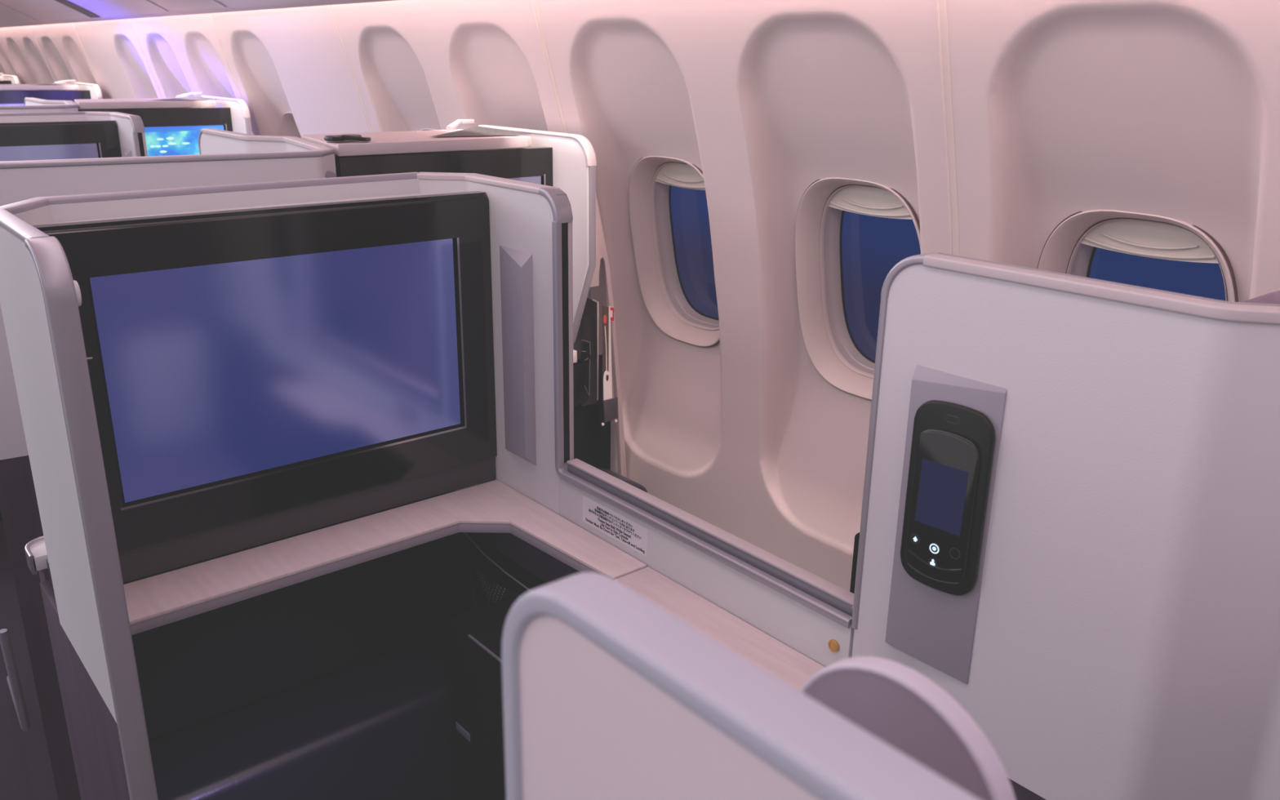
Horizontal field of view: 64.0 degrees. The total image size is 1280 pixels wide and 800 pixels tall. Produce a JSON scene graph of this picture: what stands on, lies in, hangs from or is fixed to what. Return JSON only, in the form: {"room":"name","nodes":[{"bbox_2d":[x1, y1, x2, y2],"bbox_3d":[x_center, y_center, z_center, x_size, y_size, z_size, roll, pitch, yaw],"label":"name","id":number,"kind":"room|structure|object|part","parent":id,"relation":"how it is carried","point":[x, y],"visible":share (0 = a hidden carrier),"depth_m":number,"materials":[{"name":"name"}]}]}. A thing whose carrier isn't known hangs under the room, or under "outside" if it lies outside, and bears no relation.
{"room":"aircraft cabin","nodes":[
{"label":"aircraft cabin","id":0,"kind":"room"},
{"bbox_2d":[0,628,31,731],"bbox_3d":[-1.293,0.531,2.100,0.022,0.368,0.487,-12,22,-34],"label":"door handle","id":1,"kind":"object","parent":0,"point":[13,679],"visible":1,"depth_m":1.89,"materials":[{"name":"grey metal"}]},
{"bbox_2d":[0,520,80,799],"bbox_3d":[-3.099,0.417,3.159,4.160,0.030,12.050,-14,23,-38],"label":"floor","id":2,"kind":"structure","parent":0,"point":[26,773],"depth_m":2.27,"materials":[{"name":"grey carpet"}]},
{"bbox_2d":[0,72,19,84],"bbox_3d":[-4.543,-1.623,7.180,0.668,1.267,0.543,-14,23,-38],"label":"console","id":3,"kind":"object","parent":2,"relation":"on","point":[4,79],"visible":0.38,"depth_m":7.00,"materials":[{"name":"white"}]},
{"bbox_3d":[-4.361,-1.977,7.170,0.024,0.550,0.458,-14,23,-38],"label":"panel","id":4,"kind":"part","parent":3,"relation":"part of","materials":[{"name":"grey plastic"}]},
{"bbox_2d":[0,97,78,112],"bbox_3d":[-2.220,-0.459,3.813,0.538,1.244,0.988,2,18,2],"label":"shell","id":5,"kind":"object","parent":2,"relation":"on","point":[32,104],"visible":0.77,"depth_m":3.49,"materials":[{"name":"white plastic"}]},
{"bbox_2d":[0,80,102,106],"bbox_3d":[-3.176,-1.090,5.636,0.668,1.267,0.543,-14,23,-38],"label":"console","id":6,"kind":"object","parent":2,"relation":"on","point":[10,94],"visible":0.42,"depth_m":5.37,"materials":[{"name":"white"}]},
{"bbox_3d":[-3.320,-1.453,5.644,0.475,0.546,0.030,-14,23,-38],"label":"panel","id":7,"kind":"part","parent":6,"relation":"part of","materials":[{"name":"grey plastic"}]},
{"bbox_3d":[-3.200,-1.764,5.688,0.041,0.021,0.161,5,19,12],"label":"raised trim","id":8,"kind":"part","parent":6,"relation":"part of","materials":[{"name":"grey plastic"}]},
{"bbox_3d":[-2.989,-1.680,5.546,0.026,0.065,0.462,-14,23,-38],"label":"trim","id":9,"kind":"part","parent":6,"relation":"part of","materials":[{"name":"grey plastic"}]},
{"bbox_3d":[-2.994,-1.444,5.627,0.024,0.550,0.458,-14,23,-38],"label":"panel","id":10,"kind":"part","parent":6,"relation":"part of","materials":[{"name":"grey plastic"}]},
{"bbox_2d":[0,111,147,520],"bbox_3d":[-1.653,-0.143,2.889,0.694,1.244,0.919,-14,23,-38],"label":"console","id":11,"kind":"object","parent":2,"relation":"on","point":[41,135],"visible":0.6,"depth_m":3.03,"materials":[{"name":"white plastic"}]},
{"bbox_3d":[-1.946,-0.800,2.894,0.268,0.011,0.707,8,20,20],"label":"edge trim","id":12,"kind":"part","parent":11,"relation":"part of","materials":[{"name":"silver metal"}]},
{"bbox_3d":[-1.795,-0.528,2.945,0.687,0.536,0.403,-14,23,-38],"label":"surround panel","id":13,"kind":"part","parent":11,"relation":"part of","materials":[{"name":"grey plastic"}]},
{"bbox_3d":[-1.830,-0.579,2.977,0.520,0.308,0.004,-14,23,-38],"label":"screen frame","id":14,"kind":"part","parent":11,"relation":"part of","materials":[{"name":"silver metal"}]},
{"bbox_3d":[-1.583,-0.863,3.103,0.288,0.010,0.074,14,23,35],"label":"edge trim","id":15,"kind":"part","parent":11,"relation":"part of","materials":[{"name":"grey plastic"}]},
{"bbox_2d":[123,147,132,156],"bbox_3d":[-1.550,-0.593,3.122,0.020,0.337,0.090,-14,23,-38],"label":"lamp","id":16,"kind":"object","parent":11,"relation":"attached to","point":[127,152],"depth_m":3.05,"materials":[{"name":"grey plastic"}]},
{"bbox_3d":[-1.472,-0.807,2.994,0.029,0.046,0.044,-14,23,-38],"label":"corner trim","id":17,"kind":"part","parent":11,"relation":"part of","materials":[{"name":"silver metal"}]},
{"bbox_3d":[-1.292,-0.525,2.840,0.012,0.390,0.574,-14,23,-38],"label":"opening trim","id":18,"kind":"part","parent":11,"relation":"part of","materials":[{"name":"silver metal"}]},
{"bbox_2d":[74,92,253,155],"bbox_3d":[-1.809,-0.557,4.092,0.668,1.267,0.543,-14,23,-38],"label":"console","id":19,"kind":"object","parent":2,"relation":"on","point":[172,126],"visible":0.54,"depth_m":3.84,"materials":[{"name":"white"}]},
{"bbox_3d":[-1.952,-0.920,4.100,0.475,0.546,0.030,-14,23,-38],"label":"panel","id":20,"kind":"part","parent":19,"relation":"part of","materials":[{"name":"grey plastic"}]},
{"bbox_3d":[-1.833,-1.231,4.144,0.041,0.021,0.161,5,19,12],"label":"raised trim","id":21,"kind":"part","parent":19,"relation":"part of","materials":[{"name":"grey plastic"}]},
{"bbox_3d":[-1.621,-1.147,4.003,0.026,0.065,0.462,-14,23,-38],"label":"trim","id":22,"kind":"part","parent":19,"relation":"part of","materials":[{"name":"grey plastic"}]},
{"bbox_3d":[-1.626,-0.911,4.083,0.024,0.550,0.458,-14,23,-38],"label":"panel","id":23,"kind":"part","parent":19,"relation":"part of","materials":[{"name":"grey plastic"}]},
{"bbox_3d":[-1.504,-0.867,3.944,0.017,0.428,0.092,-14,23,-38],"label":"slanted trim","id":24,"kind":"part","parent":19,"relation":"part of","materials":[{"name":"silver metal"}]},
{"bbox_2d":[0,128,337,799],"bbox_3d":[-0.868,0.068,2.288,0.538,1.244,0.988,2,18,2],"label":"shell","id":25,"kind":"object","parent":2,"relation":"on","point":[224,157],"visible":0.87,"depth_m":1.86,"materials":[{"name":"white plastic"}]},
{"bbox_2d":[24,535,49,582],"bbox_3d":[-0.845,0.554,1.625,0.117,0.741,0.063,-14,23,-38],"label":"latch","id":26,"kind":"object","parent":25,"relation":"attached to","point":[35,549],"visible":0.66,"depth_m":1.47,"materials":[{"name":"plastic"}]},
{"bbox_3d":[-1.048,-0.516,2.081,0.734,0.011,0.745,-14,23,-38],"label":"trim","id":27,"kind":"part","parent":25,"relation":"part of","materials":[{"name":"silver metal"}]},
{"bbox_3d":[-0.870,-0.276,2.172,0.519,0.501,0.982,2,18,2],"label":"shell panel","id":28,"kind":"part","parent":25,"relation":"part of","materials":[{"name":"white plastic"}]},
{"bbox_3d":[-1.080,-0.652,2.553,0.028,0.049,0.049,-14,23,-38],"label":"corner trim","id":29,"kind":"part","parent":25,"relation":"part of","materials":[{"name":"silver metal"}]},
{"bbox_2d":[149,633,457,799],"bbox_3d":[-0.515,0.696,1.677,0.568,0.447,0.173,-14,23,-38],"label":"ottoman","id":30,"kind":"object","parent":2,"relation":"on","point":[381,727],"visible":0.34,"depth_m":1.59,"materials":[{"name":"black leather"}]},
{"bbox_2d":[0,172,854,799],"bbox_3d":[-0.302,0.384,1.363,0.700,1.244,0.919,-14,23,-38],"label":"partition","id":31,"kind":"object","parent":2,"relation":"on","point":[202,374],"visible":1,"depth_m":1.45,"materials":[{"name":"grey plastic"}]},
{"bbox_3d":[-0.720,0.644,1.425,0.018,0.700,0.423,-14,23,-38],"label":"wood panel","id":32,"kind":"part","parent":31,"relation":"part of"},
{"bbox_3d":[-0.588,0.426,1.192,0.028,1.224,0.055,-14,23,-38],"label":"edge trim","id":33,"kind":"part","parent":31,"relation":"part of","materials":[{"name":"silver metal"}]},
{"bbox_3d":[-0.595,-0.273,1.369,0.268,0.011,0.707,8,20,20],"label":"edge trim","id":34,"kind":"part","parent":31,"relation":"part of","materials":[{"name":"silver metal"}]},
{"bbox_3d":[-0.444,-0.002,1.419,0.687,0.536,0.403,-14,23,-38],"label":"surround panel","id":35,"kind":"part","parent":31,"relation":"part of","materials":[{"name":"grey plastic"}]},
{"bbox_3d":[-0.478,-0.052,1.452,0.520,0.308,0.004,-14,23,-38],"label":"screen frame","id":36,"kind":"part","parent":31,"relation":"part of","materials":[{"name":"black plastic"}]},
{"bbox_2d":[123,480,646,635],"bbox_3d":[-0.360,0.254,1.395,0.635,0.021,0.392,-14,23,-38],"label":"shelf","id":37,"kind":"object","parent":31,"relation":"attached to","point":[494,506],"depth_m":1.48,"materials":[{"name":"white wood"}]},
{"bbox_3d":[-0.231,-0.336,1.577,0.288,0.010,0.074,14,23,35],"label":"edge trim","id":38,"kind":"part","parent":31,"relation":"part of","materials":[{"name":"grey plastic"}]},
{"bbox_2d":[499,245,536,465],"bbox_3d":[-0.198,-0.066,1.597,0.020,0.337,0.090,-14,23,-38],"label":"lamp","id":39,"kind":"object","parent":31,"relation":"attached to","point":[517,264],"depth_m":1.58,"materials":[{"name":"grey plastic"}]},
{"bbox_3d":[-0.121,-0.280,1.468,0.029,0.046,0.044,-14,23,-38],"label":"corner trim","id":40,"kind":"part","parent":31,"relation":"part of","materials":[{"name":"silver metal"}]},
{"bbox_3d":[0.059,0.002,1.314,0.012,0.390,0.574,-14,23,-38],"label":"opening trim","id":41,"kind":"part","parent":31,"relation":"part of","materials":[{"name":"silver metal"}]},
{"bbox_3d":[0.066,0.236,1.397,0.024,0.113,0.569,-14,23,-38],"label":"window sill panel","id":42,"kind":"part","parent":31,"relation":"part of","materials":[{"name":"grey plastic"}]},
{"bbox_2d":[566,457,853,616],"bbox_3d":[0.074,0.170,1.378,0.020,0.018,0.558,-14,23,-38],"label":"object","id":43,"kind":"object","parent":31,"relation":"attached to","point":[819,588],"visible":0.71,"depth_m":1.33,"materials":[{"name":"grey plastic"}]},
{"bbox_2d":[301,119,626,477],"bbox_3d":[-0.441,-0.024,2.549,0.668,1.267,0.543,-14,23,-38],"label":"partition","id":44,"kind":"object","parent":2,"relation":"on","point":[566,162],"visible":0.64,"depth_m":2.35,"materials":[{"name":"grey plastic"}]},
{"bbox_2d":[324,133,370,141],"bbox_3d":[-0.612,-0.547,2.140,0.089,0.014,0.083,-14,23,-38],"label":"headset","id":45,"kind":"object","parent":44,"relation":"on","point":[348,136],"visible":1,"depth_m":2.12,"materials":[{"name":"black plastic"}]},
{"bbox_2d":[324,134,345,141],"bbox_3d":[-0.635,-0.545,2.133,0.044,0.010,0.044,-14,23,-38],"label":"ear cup","id":46,"kind":"object","parent":45,"relation":"on","point":[341,137],"depth_m":2.11,"materials":[{"name":"black plastic"}]},
{"bbox_2d":[345,133,361,140],"bbox_3d":[-0.611,-0.555,2.165,0.044,0.010,0.044,-14,23,-38],"label":"ear cup","id":47,"kind":"object","parent":45,"relation":"on","point":[346,134],"depth_m":2.16,"materials":[{"name":"black plastic"}]},
{"bbox_3d":[-0.585,-0.387,2.557,0.475,0.546,0.030,-14,23,-38],"label":"panel","id":48,"kind":"part","parent":44,"relation":"part of","materials":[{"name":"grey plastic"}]},
{"bbox_3d":[-0.466,-0.698,2.600,0.041,0.021,0.161,5,19,12],"label":"raised trim","id":49,"kind":"part","parent":44,"relation":"part of","materials":[{"name":"grey plastic"}]},
{"bbox_3d":[-0.254,-0.614,2.459,0.026,0.065,0.462,-14,23,-38],"label":"trim","id":50,"kind":"part","parent":44,"relation":"part of","materials":[{"name":"grey plastic"}]},
{"bbox_3d":[-0.259,-0.378,2.539,0.024,0.550,0.458,-14,23,-38],"label":"panel","id":51,"kind":"part","parent":44,"relation":"part of","materials":[{"name":"grey plastic"}]},
{"bbox_3d":[-0.226,-0.380,2.438,0.004,0.309,0.004,-14,23,-38],"label":"screen frame","id":52,"kind":"part","parent":44,"relation":"part of","materials":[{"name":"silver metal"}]},
{"bbox_2d":[573,349,577,363],"bbox_3d":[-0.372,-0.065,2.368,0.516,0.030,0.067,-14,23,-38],"label":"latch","id":53,"kind":"structure","parent":44,"relation":"on","point":[575,353],"depth_m":2.50,"materials":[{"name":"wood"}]},
{"bbox_2d":[573,339,591,407],"bbox_3d":[-0.149,-0.063,2.507,0.069,0.175,0.004,-14,23,-38],"label":"pouch","id":54,"kind":"object","parent":44,"relation":"attached to","point":[581,372],"visible":0.83,"depth_m":2.52,"materials":[{"name":"black fabric"}]},
{"bbox_3d":[-0.137,-0.333,2.400,0.017,0.428,0.092,-14,23,-38],"label":"slanted trim","id":55,"kind":"part","parent":44,"relation":"part of","materials":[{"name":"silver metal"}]},
{"bbox_2d":[581,297,599,406],"bbox_3d":[-0.124,-0.123,2.522,0.056,0.281,0.009,-14,23,-38],"label":"magazine","id":56,"kind":"object","parent":44,"relation":"in","point":[590,317],"visible":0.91,"depth_m":2.51,"materials":[{"name":"black paper"}]},
{"bbox_3d":[-0.292,0.275,2.531,0.548,0.715,0.014,-14,23,-38],"label":"footwell panel","id":57,"kind":"part","parent":44,"relation":"part of","materials":[{"name":"black plastic"}]},
{"bbox_2d":[601,305,612,403],"bbox_3d":[-0.080,-0.112,2.486,0.029,0.244,0.006,-14,23,-38],"label":"brochure","id":58,"kind":"object","parent":44,"relation":"in","point":[606,309],"visible":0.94,"depth_m":2.47,"materials":[{"name":"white paper"}]},
{"bbox_2d":[603,325,612,399],"bbox_3d":[-0.077,-0.085,2.486,0.030,0.197,0.004,-14,23,-38],"label":"tag","id":59,"kind":"object","parent":44,"relation":"hanging from","point":[607,394],"visible":1,"depth_m":2.50,"materials":[{"name":"white"}]},
{"bbox_3d":[-0.082,-0.124,2.468,0.007,0.112,0.003,-8,21,-26],"label":"cord","id":60,"kind":"part","parent":59,"relation":"part of","materials":[{"name":"white fabric"}]},
{"bbox_2d":[601,397,617,426],"bbox_3d":[-0.075,0.028,2.515,0.051,0.063,0.006,-14,23,-38],"label":"pocket flap","id":61,"kind":"object","parent":44,"relation":"attached to","point":[610,406],"visible":1,"depth_m":2.51,"materials":[{"name":"grey"}]},
{"bbox_2d":[608,306,614,321],"bbox_3d":[-0.074,-0.113,2.496,0.030,0.240,0.003,-14,23,-38],"label":"card","id":62,"kind":"object","parent":44,"relation":"in","point":[612,308],"visible":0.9,"depth_m":2.47,"materials":[{"name":"white"}]},
{"bbox_2d":[448,532,580,799],"bbox_3d":[-0.101,0.597,1.557,0.168,0.723,0.823,-14,23,-38],"label":"panel","id":63,"kind":"object","parent":2,"relation":"on","point":[491,571],"visible":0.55,"depth_m":1.60,"materials":[{"name":"black plastic"}]},
{"bbox_2d":[615,567,825,690],"bbox_3d":[0.084,0.297,1.288,0.103,0.020,0.347,-14,23,-38],"label":"lid","id":64,"kind":"object","parent":63,"relation":"on","point":[792,667],"visible":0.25,"depth_m":1.29,"materials":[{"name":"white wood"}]},
{"bbox_2d":[502,572,979,799],"bbox_3d":[0.065,0.691,0.462,0.026,1.239,0.370,-14,23,-38],"label":"divider","id":65,"kind":"object","parent":2,"relation":"on","point":[609,694],"depth_m":0.34,"materials":[{"name":"white plastic"}]},
{"bbox_3d":[0.066,0.695,0.461,0.020,1.232,0.365,-14,23,-38],"label":"panel","id":66,"kind":"part","parent":65,"relation":"part of","materials":[{"name":"white plastic"}]},
{"bbox_2d":[800,656,1015,799],"bbox_3d":[0.239,0.623,0.785,0.570,1.169,0.672,-14,23,-38],"label":"passenger seat","id":67,"kind":"object","parent":2,"relation":"on","point":[890,700],"visible":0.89,"depth_m":0.44,"materials":[{"name":"grey plastic"}]},
{"bbox_2d":[849,289,1279,593],"bbox_3d":[0.676,0.469,1.221,0.567,1.200,0.668,-14,23,-38],"label":"passenger seat","id":68,"kind":"object","parent":2,"relation":"on","point":[1273,297],"visible":0.06,"depth_m":1.14,"materials":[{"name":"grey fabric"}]},
{"bbox_2d":[851,252,1279,799],"bbox_3d":[0.476,0.595,0.762,0.524,1.244,0.988,2,18,2],"label":"shell","id":69,"kind":"object","parent":2,"relation":"on","point":[1116,636],"visible":0.97,"depth_m":0.92,"materials":[{"name":"white plastic"}]},
{"bbox_3d":[0.255,0.074,1.109,0.028,0.383,0.009,-14,23,-38],"label":"edge trim","id":70,"kind":"part","parent":69,"relation":"part of","materials":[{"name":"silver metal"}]},
{"bbox_3d":[0.271,-0.125,1.027,0.028,0.049,0.049,-14,23,-38],"label":"corner trim","id":71,"kind":"part","parent":69,"relation":"part of","materials":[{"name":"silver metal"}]},
{"bbox_2d":[900,400,995,595],"bbox_3d":[0.302,0.099,1.018,0.013,0.199,0.085,-17,25,-42],"label":"handset","id":72,"kind":"object","parent":69,"relation":"attached to","point":[953,445],"visible":1,"depth_m":1.01,"materials":[{"name":"black plastic"}]},
{"bbox_3d":[0.303,0.011,0.555,0.734,0.011,0.745,-14,23,-38],"label":"trim","id":73,"kind":"part","parent":69,"relation":"part of","materials":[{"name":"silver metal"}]},
{"bbox_2d":[0,0,1279,591],"bbox_3d":[-1.827,-1.002,4.441,0.270,1.890,11.085,-14,23,-38],"label":"wall","id":74,"kind":"structure","parent":0,"point":[1062,108],"depth_m":2.09,"materials":[{"name":"white plastic"}]},
{"bbox_2d":[29,25,55,81],"bbox_3d":[-3.600,-1.583,6.415,0.198,1.500,0.018,-14,23,-38],"label":"trim","id":75,"kind":"structure","parent":74,"relation":"attached to","point":[29,25],"depth_m":6.21,"materials":[{"name":"beige plastic"}]},
{"bbox_2d":[71,22,106,98],"bbox_3d":[-2.917,-1.317,5.644,0.198,1.500,0.018,-14,23,-38],"label":"trim","id":76,"kind":"structure","parent":74,"relation":"attached to","point":[72,23],"depth_m":5.46,"materials":[{"name":"beige plastic"}]},
{"bbox_2d":[128,18,163,97],"bbox_3d":[-2.234,-1.051,4.872,0.198,1.500,0.018,-14,23,-38],"label":"trim","id":77,"kind":"structure","parent":74,"relation":"attached to","point":[128,19],"depth_m":4.67,"materials":[{"name":"beige plastic"}]},
{"bbox_2d":[208,13,255,134],"bbox_3d":[-1.551,-0.784,4.101,0.198,1.500,0.018,-14,23,-38],"label":"trim","id":78,"kind":"structure","parent":74,"relation":"attached to","point":[209,14],"depth_m":3.91,"materials":[{"name":"beige plastic"}]},
{"bbox_2d":[281,111,301,137],"bbox_3d":[-1.247,-0.885,3.968,0.169,0.451,0.323,-14,23,-38],"label":"window","id":79,"kind":"structure","parent":74,"relation":"in","point":[289,127],"depth_m":3.97,"materials":[{"name":"beige plastic"}]},
{"bbox_2d":[328,4,372,132],"bbox_3d":[-0.868,-0.518,3.330,0.198,1.500,0.018,-14,23,-38],"label":"trim","id":80,"kind":"structure","parent":74,"relation":"attached to","point":[329,6],"depth_m":3.14,"materials":[{"name":"beige plastic"}]},
{"bbox_2d":[419,128,434,130],"bbox_3d":[-0.564,-0.619,3.197,0.169,0.451,0.323,-14,23,-38],"label":"window","id":81,"kind":"structure","parent":74,"relation":"in","point":[425,129],"depth_m":3.10,"materials":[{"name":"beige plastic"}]},
{"bbox_2d":[530,0,593,298],"bbox_3d":[-0.185,-0.252,2.559,0.198,1.500,0.018,-14,23,-38],"label":"trim","id":82,"kind":"structure","parent":74,"relation":"attached to","point":[534,3],"depth_m":2.36,"materials":[{"name":"beige plastic"}]},
{"bbox_2d":[596,467,648,493],"bbox_3d":[-0.095,0.400,2.568,0.249,0.460,0.124,-14,23,-38],"label":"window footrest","id":83,"kind":"structure","parent":74,"relation":"in","point":[638,486],"depth_m":2.51,"materials":[{"name":"plastic"}]},
{"bbox_2d":[629,155,719,346],"bbox_3d":[0.119,-0.352,2.426,0.169,0.451,0.323,-14,23,-38],"label":"window","id":84,"kind":"structure","parent":74,"relation":"in","point":[669,220],"depth_m":2.50,"materials":[{"name":"beige plastic"}]},
{"bbox_2d":[654,163,705,190],"bbox_3d":[0.107,-0.516,2.359,0.015,0.058,0.259,-14,23,-38],"label":"shade","id":85,"kind":"object","parent":84,"relation":"attached to","point":[677,175],"depth_m":2.37,"materials":[{"name":"beige plastic"}]},
{"bbox_3d":[0.157,-0.377,2.451,0.069,0.384,0.236,-14,23,-38],"label":"pane","id":86,"kind":"part","parent":84,"relation":"part of","materials":[{"name":"blue glass"}]},
{"bbox_2d":[795,177,920,400],"bbox_3d":[0.460,-0.219,2.040,0.169,0.451,0.323,-14,23,-38],"label":"window","id":87,"kind":"structure","parent":74,"relation":"in","point":[850,233],"depth_m":2.11,"materials":[{"name":"beige plastic"}]},
{"bbox_2d":[827,186,911,219],"bbox_3d":[0.448,-0.383,1.973,0.015,0.058,0.259,-14,23,-38],"label":"shade","id":88,"kind":"object","parent":87,"relation":"attached to","point":[873,201],"depth_m":1.98,"materials":[{"name":"beige plastic"}]},
{"bbox_3d":[0.499,-0.244,2.066,0.069,0.384,0.236,-14,23,-38],"label":"pane","id":89,"kind":"part","parent":87,"relation":"part of","materials":[{"name":"blue glass"}]},
{"bbox_2d":[936,0,959,255],"bbox_3d":[0.498,0.015,1.788,0.198,1.500,0.018,-14,23,-38],"label":"trim","id":90,"kind":"structure","parent":74,"relation":"attached to","point":[941,5],"depth_m":1.62,"materials":[{"name":"beige plastic"}]},
{"bbox_2d":[1036,208,1239,302],"bbox_3d":[0.802,-0.086,1.655,0.169,0.451,0.323,-14,23,-38],"label":"window","id":91,"kind":"structure","parent":74,"relation":"in","point":[1153,251],"depth_m":1.61,"materials":[{"name":"beige plastic"}]},
{"bbox_2d":[1080,219,1217,263],"bbox_3d":[0.790,-0.250,1.587,0.015,0.058,0.259,-14,23,-38],"label":"shade","id":92,"kind":"object","parent":91,"relation":"attached to","point":[1141,237],"depth_m":1.58,"materials":[{"name":"beige plastic"}]},
{"bbox_3d":[0.840,-0.111,1.680,0.069,0.384,0.236,-14,23,-38],"label":"pane","id":93,"kind":"part","parent":91,"relation":"part of","materials":[{"name":"blue glass"}]},
{"bbox_3d":[-3.718,-1.680,2.542,3.260,0.040,11.100,-14,23,-38],"label":"ceiling","id":94,"kind":"structure","parent":0,"visible":0},
{"bbox_2d":[0,0,396,27],"bbox_3d":[-2.215,-1.770,3.842,0.672,0.604,11.100,-14,23,-38],"label":"ceiling","id":95,"kind":"structure","parent":94,"relation":"attached to","point":[46,11],"depth_m":4.22,"materials":[{"name":"white plastic"}]},
{"bbox_2d":[54,0,99,17],"bbox_3d":[-2.724,-1.890,4.448,0.600,0.408,0.170,-14,23,-38],"label":"trim","id":96,"kind":"structure","parent":95,"relation":"attached to","point":[65,2],"depth_m":4.64,"materials":[{"name":"grey plastic"}]}
]}

